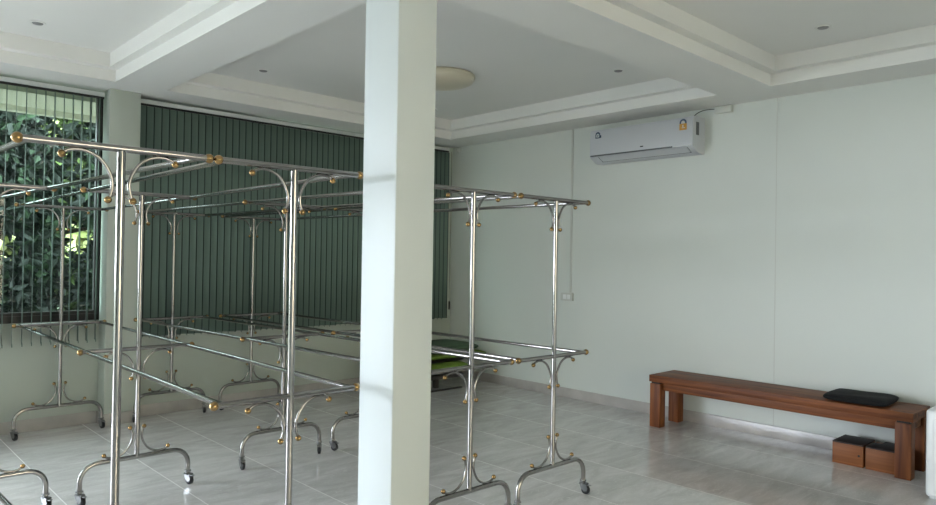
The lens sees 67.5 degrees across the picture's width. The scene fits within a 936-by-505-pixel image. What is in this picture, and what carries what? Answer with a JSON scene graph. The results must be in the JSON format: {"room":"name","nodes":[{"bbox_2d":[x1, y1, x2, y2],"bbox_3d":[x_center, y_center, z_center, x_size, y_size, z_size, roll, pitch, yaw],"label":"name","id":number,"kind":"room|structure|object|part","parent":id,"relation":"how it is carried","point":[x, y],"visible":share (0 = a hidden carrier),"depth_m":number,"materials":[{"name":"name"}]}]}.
{"room":"laundry drying room","nodes":[
{"label":"laundry drying room","id":0,"kind":"room"},
{"bbox_2d":[97,88,140,413],"bbox_3d":[-2.998,0.038,6.022,0.248,2.831,0.185,1,-1,-43],"label":"wall column","id":1,"kind":"structure","parent":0,"point":[121,109],"depth_m":5.96,"materials":[{"name":"grey paint"}]},
{"bbox_2d":[0,75,452,422],"bbox_3d":[-5.091,-0.195,4.283,13.270,3.200,0.160,1,-1,-43],"label":"wall","id":2,"kind":"structure","parent":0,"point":[28,373],"depth_m":6.37,"materials":[{"name":"grey paint"}]},
{"bbox_2d":[0,77,102,323],"bbox_3d":[-3.828,-0.417,5.432,1.875,1.954,0.080,1,-1,-43],"label":"window","id":3,"kind":"structure","parent":2,"relation":"attached to","point":[12,225],"depth_m":5.75,"materials":[{"name":"black"}]},
{"bbox_2d":[0,76,104,347],"bbox_3d":[-3.757,-0.315,5.325,1.795,2.110,0.084,1,-1,-43],"label":"vertical blind","id":4,"kind":"object","parent":2,"relation":"attached to","point":[3,80],"visible":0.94,"depth_m":5.70,"materials":[{"name":"green fabric"}]},
{"bbox_2d":[0,377,359,435],"bbox_3d":[-2.634,1.413,6.367,6.758,0.100,0.197,1,-1,-43],"label":"baseboard","id":5,"kind":"structure","parent":2,"relation":"attached to","point":[50,422],"depth_m":6.24,"materials":[{"name":"grey tile"}]},
{"bbox_2d":[139,161,290,337],"bbox_3d":[-2.365,-0.041,6.632,1.464,1.603,0.062,1,-1,-43],"label":"vertical blind","id":6,"kind":"object","parent":2,"relation":"attached to","point":[212,266],"depth_m":6.61,"materials":[{"name":"green fabric"}]},
{"bbox_2d":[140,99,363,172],"bbox_3d":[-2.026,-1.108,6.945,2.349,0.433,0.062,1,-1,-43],"label":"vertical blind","id":7,"kind":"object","parent":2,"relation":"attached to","point":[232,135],"depth_m":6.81,"materials":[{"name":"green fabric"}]},
{"bbox_2d":[141,98,440,151],"bbox_3d":[-1.678,-0.365,7.462,3.730,1.954,0.080,1,-1,-43],"label":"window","id":8,"kind":"structure","parent":2,"relation":"attached to","point":[141,98],"depth_m":6.86,"materials":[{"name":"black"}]},
{"bbox_2d":[295,210,362,328],"bbox_3d":[-1.485,0.167,7.464,0.805,1.238,0.062,1,-1,-43],"label":"vertical blind","id":9,"kind":"object","parent":2,"relation":"attached to","point":[329,250],"depth_m":7.47,"materials":[{"name":"green fabric"}]},
{"bbox_2d":[432,203,450,319],"bbox_3d":[-0.342,0.103,8.542,0.282,1.411,0.062,1,-1,-43],"label":"vertical blind","id":10,"kind":"object","parent":2,"relation":"attached to","point":[440,221],"depth_m":8.56,"materials":[{"name":"green fabric"}]},
{"bbox_3d":[-0.216,-0.270,8.628,0.016,1.940,0.018,1,-1,-43],"label":"pull cord","id":11,"kind":"part","parent":10,"relation":"part of","materials":[{"name":"white plastic"}]},
{"bbox_2d":[358,0,436,504],"bbox_3d":[-0.323,0.057,3.196,0.219,2.831,0.252,1,-1,-43],"label":"wall pillar","id":12,"kind":"structure","parent":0,"point":[400,49],"depth_m":3.11,"materials":[{"name":"white paint"}]},
{"bbox_2d":[0,0,935,147],"bbox_3d":[-1.877,-1.507,1.058,13.070,0.209,8.930,1,-1,-43],"label":"ceiling","id":13,"kind":"structure","parent":0,"point":[539,67],"depth_m":5.12,"materials":[{"name":"white paint"}]},
{"bbox_2d":[29,20,45,25],"bbox_3d":[-2.990,-1.589,4.868,0.104,0.014,0.104,1,-1,-43],"label":"recessed light","id":14,"kind":"object","parent":13,"relation":"in","point":[34,22],"visible":1,"depth_m":4.85,"materials":[{"name":"white paint"}]},
{"bbox_2d":[257,69,269,72],"bbox_3d":[-1.761,-1.560,6.028,0.104,0.014,0.104,1,-1,-43],"label":"recessed light","id":15,"kind":"object","parent":13,"relation":"in","point":[259,70],"visible":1,"depth_m":6.01,"materials":[{"name":"white paint"}]},
{"bbox_2d":[436,66,474,90],"bbox_3d":[-0.222,-1.490,6.086,0.570,0.103,0.570,1,-1,-43],"label":"ceiling lamp","id":16,"kind":"object","parent":13,"relation":"attached to","point":[447,78],"visible":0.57,"depth_m":5.92,"materials":[{"name":"beige glass"}]},
{"bbox_2d":[612,69,624,72],"bbox_3d":[1.254,-1.514,5.849,0.104,0.014,0.104,1,-1,-43],"label":"recessed light","id":17,"kind":"object","parent":13,"relation":"in","point":[614,70],"visible":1,"depth_m":5.83,"materials":[{"name":"white paint"}]},
{"bbox_2d":[814,24,831,29],"bbox_3d":[2.381,-1.506,4.699,0.104,0.014,0.104,1,-1,-43],"label":"recessed light","id":18,"kind":"object","parent":13,"relation":"in","point":[826,26],"visible":1,"depth_m":4.68,"materials":[{"name":"white paint"}]},
{"bbox_2d":[0,377,935,504],"bbox_3d":[-1.925,1.478,1.032,13.470,0.100,9.330,1,-1,-43],"label":"floor","id":19,"kind":"structure","parent":0,"point":[627,460],"depth_m":5.01,"materials":[{"name":"grey tile"}]},
{"bbox_2d":[0,131,213,504],"bbox_3d":[-2.532,0.528,3.704,3.841,1.826,0.650,0,-1,44],"label":"drying rack","id":20,"kind":"object","parent":19,"relation":"on","point":[18,139],"visible":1,"depth_m":2.40,"materials":[{"name":"silver metal"}]},
{"bbox_3d":[-2.083,-0.367,2.897,1.917,0.023,0.023,0,-1,44],"label":"rail","id":21,"kind":"part","parent":20,"relation":"part of","materials":[{"name":"silver metal"}]},
{"bbox_3d":[-3.016,-0.367,4.587,1.800,0.023,0.023,0,-1,44],"label":"rail","id":22,"kind":"part","parent":20,"relation":"part of","materials":[{"name":"silver metal"}]},
{"bbox_3d":[-1.680,-0.357,3.277,1.917,0.023,0.023,0,-1,44],"label":"rail","id":23,"kind":"part","parent":20,"relation":"part of","materials":[{"name":"silver metal"}]},
{"bbox_2d":[10,155,363,504],"bbox_3d":[-1.976,0.541,4.215,0.715,1.826,3.806,1,-1,-43],"label":"drying rack","id":24,"kind":"object","parent":19,"relation":"on","point":[322,174],"visible":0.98,"depth_m":3.85,"materials":[{"name":"silver metal"}]},
{"bbox_3d":[-2.826,0.568,4.708,0.023,0.023,1.852,1,-1,-43],"label":"rail","id":25,"kind":"part","parent":24,"relation":"part of","materials":[{"name":"silver metal"}]},
{"bbox_3d":[-2.811,-0.363,4.716,0.023,0.023,1.852,1,-1,-43],"label":"rail","id":26,"kind":"part","parent":24,"relation":"part of","materials":[{"name":"silver metal"}]},
{"bbox_3d":[-2.405,0.578,5.105,0.023,0.023,1.852,1,-1,-43],"label":"rail","id":27,"kind":"part","parent":24,"relation":"part of","materials":[{"name":"silver metal"}]},
{"bbox_3d":[-2.390,-0.353,5.113,0.023,0.023,1.852,1,-1,-43],"label":"rail","id":28,"kind":"part","parent":24,"relation":"part of","materials":[{"name":"silver metal"}]},
{"bbox_3d":[-1.564,0.576,3.342,0.023,0.023,1.842,1,-1,-43],"label":"rail","id":29,"kind":"part","parent":24,"relation":"part of","materials":[{"name":"silver metal"}]},
{"bbox_3d":[-1.549,-0.354,3.350,0.023,0.023,1.842,1,-1,-43],"label":"rail","id":30,"kind":"part","parent":24,"relation":"part of","materials":[{"name":"silver metal"}]},
{"bbox_3d":[-1.143,0.586,3.739,0.023,0.023,1.842,1,-1,-43],"label":"rail","id":31,"kind":"part","parent":24,"relation":"part of","materials":[{"name":"silver metal"}]},
{"bbox_3d":[-1.129,-0.344,3.747,0.023,0.023,1.842,1,-1,-43],"label":"rail","id":32,"kind":"part","parent":24,"relation":"part of","materials":[{"name":"silver metal"}]},
{"bbox_2d":[132,184,516,504],"bbox_3d":[-1.298,0.558,4.953,3.772,1.826,0.664,0,-1,44],"label":"drying rack","id":33,"kind":"object","parent":19,"relation":"on","point":[473,214],"visible":0.9,"depth_m":4.71,"materials":[{"name":"silver metal"}]},
{"bbox_3d":[-2.169,0.584,5.404,1.826,0.023,0.023,0,-1,44],"label":"rail","id":34,"kind":"part","parent":33,"relation":"part of","materials":[{"name":"silver metal"}]},
{"bbox_3d":[-2.154,-0.346,5.412,1.826,0.023,0.023,0,-1,44],"label":"rail","id":35,"kind":"part","parent":33,"relation":"part of","materials":[{"name":"silver metal"}]},
{"bbox_3d":[-1.761,0.594,5.789,1.826,0.023,0.023,0,-1,44],"label":"rail","id":36,"kind":"part","parent":33,"relation":"part of","materials":[{"name":"silver metal"}]},
{"bbox_3d":[-1.746,-0.337,5.797,1.826,0.023,0.023,0,-1,44],"label":"rail","id":37,"kind":"part","parent":33,"relation":"part of","materials":[{"name":"silver metal"}]},
{"bbox_3d":[-0.846,0.594,4.136,1.814,0.023,0.023,0,-1,44],"label":"rail","id":38,"kind":"part","parent":33,"relation":"part of","materials":[{"name":"silver metal"}]},
{"bbox_3d":[-0.832,-0.336,4.143,1.814,0.023,0.023,0,-1,44],"label":"rail","id":39,"kind":"part","parent":33,"relation":"part of","materials":[{"name":"silver metal"}]},
{"bbox_3d":[-0.438,0.604,4.521,1.814,0.023,0.023,0,-1,44],"label":"rail","id":40,"kind":"part","parent":33,"relation":"part of","materials":[{"name":"silver metal"}]},
{"bbox_3d":[-0.423,-0.326,4.529,1.814,0.023,0.023,0,-1,44],"label":"rail","id":41,"kind":"part","parent":33,"relation":"part of","materials":[{"name":"silver metal"}]},
{"bbox_2d":[218,193,590,504],"bbox_3d":[-0.775,0.571,5.446,0.663,1.826,3.757,1,-1,-45],"label":"drying rack","id":42,"kind":"object","parent":19,"relation":"on","point":[553,382],"visible":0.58,"depth_m":4.41,"materials":[{"name":"silver metal"}]},
{"bbox_3d":[-1.635,0.597,5.908,1.825,0.023,0.023,0,-1,45],"label":"rail","id":43,"kind":"part","parent":42,"relation":"part of","materials":[{"name":"silver metal"}]},
{"bbox_3d":[-1.621,-0.334,5.916,1.825,0.023,0.023,0,-1,45],"label":"rail","id":44,"kind":"part","parent":42,"relation":"part of","materials":[{"name":"silver metal"}]},
{"bbox_3d":[-1.227,0.607,6.293,1.825,0.023,0.023,0,-1,45],"label":"rail","id":45,"kind":"part","parent":42,"relation":"part of","materials":[{"name":"silver metal"}]},
{"bbox_3d":[-1.212,-0.324,6.301,1.825,0.023,0.023,0,-1,45],"label":"rail","id":46,"kind":"part","parent":42,"relation":"part of","materials":[{"name":"silver metal"}]},
{"bbox_3d":[-0.339,0.607,4.614,1.812,0.023,0.023,0,-1,45],"label":"rail","id":47,"kind":"part","parent":42,"relation":"part of","materials":[{"name":"silver metal"}]},
{"bbox_3d":[-0.325,-0.324,4.622,1.812,0.023,0.023,0,-1,45],"label":"rail","id":48,"kind":"part","parent":42,"relation":"part of","materials":[{"name":"silver metal"}]},
{"bbox_3d":[0.069,0.616,4.999,1.812,0.023,0.023,0,-1,45],"label":"rail","id":49,"kind":"part","parent":42,"relation":"part of","materials":[{"name":"silver metal"}]},
{"bbox_3d":[0.084,-0.314,5.007,1.812,0.023,0.023,0,-1,45],"label":"rail","id":50,"kind":"part","parent":42,"relation":"part of","materials":[{"name":"silver metal"}]},
{"bbox_2d":[431,372,463,392],"bbox_3d":[-0.587,1.424,7.740,0.980,0.165,0.550,1,-1,-43],"label":"platform","id":51,"kind":"object","parent":19,"relation":"on","point":[435,379],"visible":0.26,"depth_m":7.75,"materials":[{"name":"brown wood"}]},
{"bbox_3d":[-0.362,1.448,7.829,0.050,0.125,0.050,1,-1,-43],"label":"leg","id":52,"kind":"part","parent":51,"relation":"part of","materials":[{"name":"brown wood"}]},
{"bbox_3d":[-0.575,1.321,7.758,1.000,0.040,0.520,1,-1,-43],"label":"mat","id":53,"kind":"object","parent":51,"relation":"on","visible":0},
{"bbox_2d":[431,361,467,369],"bbox_3d":[-0.560,1.258,7.744,1.120,0.085,0.540,1,-1,-43],"label":"mat","id":54,"kind":"object","parent":53,"relation":"on","point":[451,363],"visible":0.13,"depth_m":7.74,"materials":[{"name":"green fabric"}]},
{"bbox_2d":[431,357,463,363],"bbox_3d":[-0.551,1.195,7.780,1.000,0.040,0.500,1,-1,-43],"label":"mat","id":55,"kind":"object","parent":54,"relation":"on","point":[456,358],"visible":0.16,"depth_m":7.76,"materials":[{"name":"black fabric"}]},
{"bbox_2d":[431,349,486,359],"bbox_3d":[-0.398,1.147,7.910,1.240,0.060,0.560,1,-1,-43],"label":"mat","id":56,"kind":"object","parent":55,"relation":"on","point":[433,356],"visible":0.2,"depth_m":7.68,"materials":[{"name":"green fabric"}]},
{"bbox_2d":[431,339,477,353],"bbox_3d":[-0.476,1.064,7.849,1.200,0.100,0.560,1,-1,-43],"label":"mat","id":57,"kind":"object","parent":56,"relation":"on","point":[449,343],"visible":0.27,"depth_m":7.91,"materials":[{"name":"green fabric"}]},
{"bbox_2d":[649,370,929,480],"bbox_3d":[2.443,1.310,5.587,0.417,0.452,2.030,1,-1,-43],"label":"wooden bench","id":58,"kind":"object","parent":19,"relation":"on","point":[908,420],"visible":0.96,"depth_m":5.32,"materials":[{"name":"brown wood"}]},
{"bbox_3d":[1.668,1.339,6.169,0.090,0.380,0.100,1,-1,-43],"label":"leg","id":59,"kind":"part","parent":58,"relation":"part of","materials":[{"name":"brown wood"}]},
{"bbox_3d":[1.893,1.345,6.382,0.090,0.380,0.100,1,-1,-43],"label":"leg","id":60,"kind":"part","parent":58,"relation":"part of","materials":[{"name":"brown wood"}]},
{"bbox_3d":[2.336,1.177,5.485,0.030,0.070,1.810,1,-1,-43],"label":"rail","id":61,"kind":"part","parent":58,"relation":"part of","materials":[{"name":"brown wood"}]},
{"bbox_2d":[823,388,898,406],"bbox_3d":[2.873,1.056,5.125,0.428,0.061,0.370,0,-1,44],"label":"seat cushion","id":62,"kind":"object","parent":58,"relation":"on","point":[840,394],"visible":1,"depth_m":5.04,"materials":[{"name":"black fabric"}]},
{"bbox_3d":[2.979,1.348,4.780,0.090,0.380,0.100,1,-1,-43],"label":"leg","id":63,"kind":"part","parent":58,"relation":"part of","materials":[{"name":"brown wood"}]},
{"bbox_3d":[3.094,1.184,4.888,0.220,0.070,0.060,1,-1,-43],"label":"rail","id":64,"kind":"part","parent":58,"relation":"part of","materials":[{"name":"brown wood"}]},
{"bbox_3d":[3.204,1.354,4.993,0.090,0.380,0.100,1,-1,-43],"label":"leg","id":65,"kind":"part","parent":58,"relation":"part of","materials":[{"name":"brown wood"}]},
{"bbox_2d":[832,434,874,467],"bbox_3d":[2.839,1.459,5.157,0.262,0.160,0.206,1,-1,-43],"label":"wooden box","id":66,"kind":"object","parent":19,"relation":"on","point":[850,450],"visible":0.94,"depth_m":5.08,"materials":[{"name":"brown wood"}]},
{"bbox_3d":[2.841,1.384,5.159,0.260,0.010,0.206,1,-1,-43],"label":"lid","id":67,"kind":"part","parent":66,"relation":"part of","materials":[{"name":"black"}]},
{"bbox_2d":[865,442,894,474],"bbox_3d":[2.986,1.460,4.996,0.260,0.160,0.198,1,-1,-43],"label":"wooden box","id":68,"kind":"object","parent":19,"relation":"on","point":[879,456],"visible":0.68,"depth_m":4.93,"materials":[{"name":"brown wood"}]},
{"bbox_3d":[2.987,1.385,4.997,0.260,0.010,0.198,1,-1,-43],"label":"lid","id":69,"kind":"part","parent":68,"relation":"part of","materials":[{"name":"black"}]},
{"bbox_2d":[926,406,935,498],"bbox_3d":[3.092,1.258,4.343,0.318,0.556,0.375,1,-1,-43],"label":"container","id":70,"kind":"object","parent":19,"relation":"on","point":[931,413],"depth_m":4.35,"materials":[{"name":"white plastic"}]},
{"bbox_3d":[2.985,1.259,4.231,0.008,0.450,0.300,1,-1,-43],"label":"panel","id":71,"kind":"part","parent":70,"relation":"part of","materials":[{"name":"white plastic"}]},
{"bbox_2d":[450,73,935,442],"bbox_3d":[2.907,-0.056,5.583,0.150,3.200,9.330,1,-1,-43],"label":"wall","id":72,"kind":"structure","parent":0,"point":[673,259],"depth_m":6.11,"materials":[{"name":"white paint"}]},
{"bbox_2d":[561,292,573,300],"bbox_3d":[1.045,0.467,7.404,0.040,0.085,0.150,1,-1,-43],"label":"switch","id":73,"kind":"object","parent":72,"relation":"attached to","point":[564,296],"visible":1,"depth_m":7.38,"materials":[{"name":"grey plastic"}]},
{"bbox_2d":[569,129,573,292],"bbox_3d":[1.094,-0.438,7.396,0.012,1.726,0.022,1,-1,-43],"label":"cable trunking","id":74,"kind":"object","parent":72,"relation":"attached to","point":[572,150],"visible":1,"depth_m":7.39,"materials":[{"name":"grey plastic"}]},
{"bbox_2d":[590,116,704,164],"bbox_3d":[1.675,-1.050,6.649,0.214,0.325,1.119,1,-1,-43],"label":"air conditioner","id":75,"kind":"object","parent":72,"relation":"attached to","point":[679,137],"visible":1,"depth_m":6.51,"materials":[{"name":"grey plastic"}]},
{"bbox_2d":[696,122,698,134],"bbox_3d":[2.041,-1.102,6.229,0.050,0.115,0.005,1,-1,-43],"label":"grille","id":76,"kind":"object","parent":75,"relation":"attached to","point":[697,123],"depth_m":6.22,"materials":[{"name":"grey plastic"}]},
{"bbox_2d":[460,370,836,448],"bbox_3d":[2.824,1.492,5.515,0.012,0.100,8.930,1,-1,-43],"label":"baseboard","id":77,"kind":"structure","parent":72,"relation":"attached to","point":[818,440],"depth_m":6.37,"materials":[{"name":"grey tile"}]},
{"bbox_2d":[714,105,732,113],"bbox_3d":[2.250,-1.258,6.165,0.048,0.062,0.156,1,-1,-43],"label":"cable box","id":78,"kind":"object","parent":72,"relation":"attached to","point":[726,108],"visible":1,"depth_m":6.14,"materials":[{"name":"grey plastic"}]},
{"bbox_2d":[773,98,777,425],"bbox_3d":[2.561,0.075,5.837,0.002,2.731,0.006,1,-1,-43],"label":"trim","id":79,"kind":"structure","parent":72,"relation":"attached to","point":[777,98],"depth_m":5.84,"materials":[{"name":"grey paint"}]}
]}

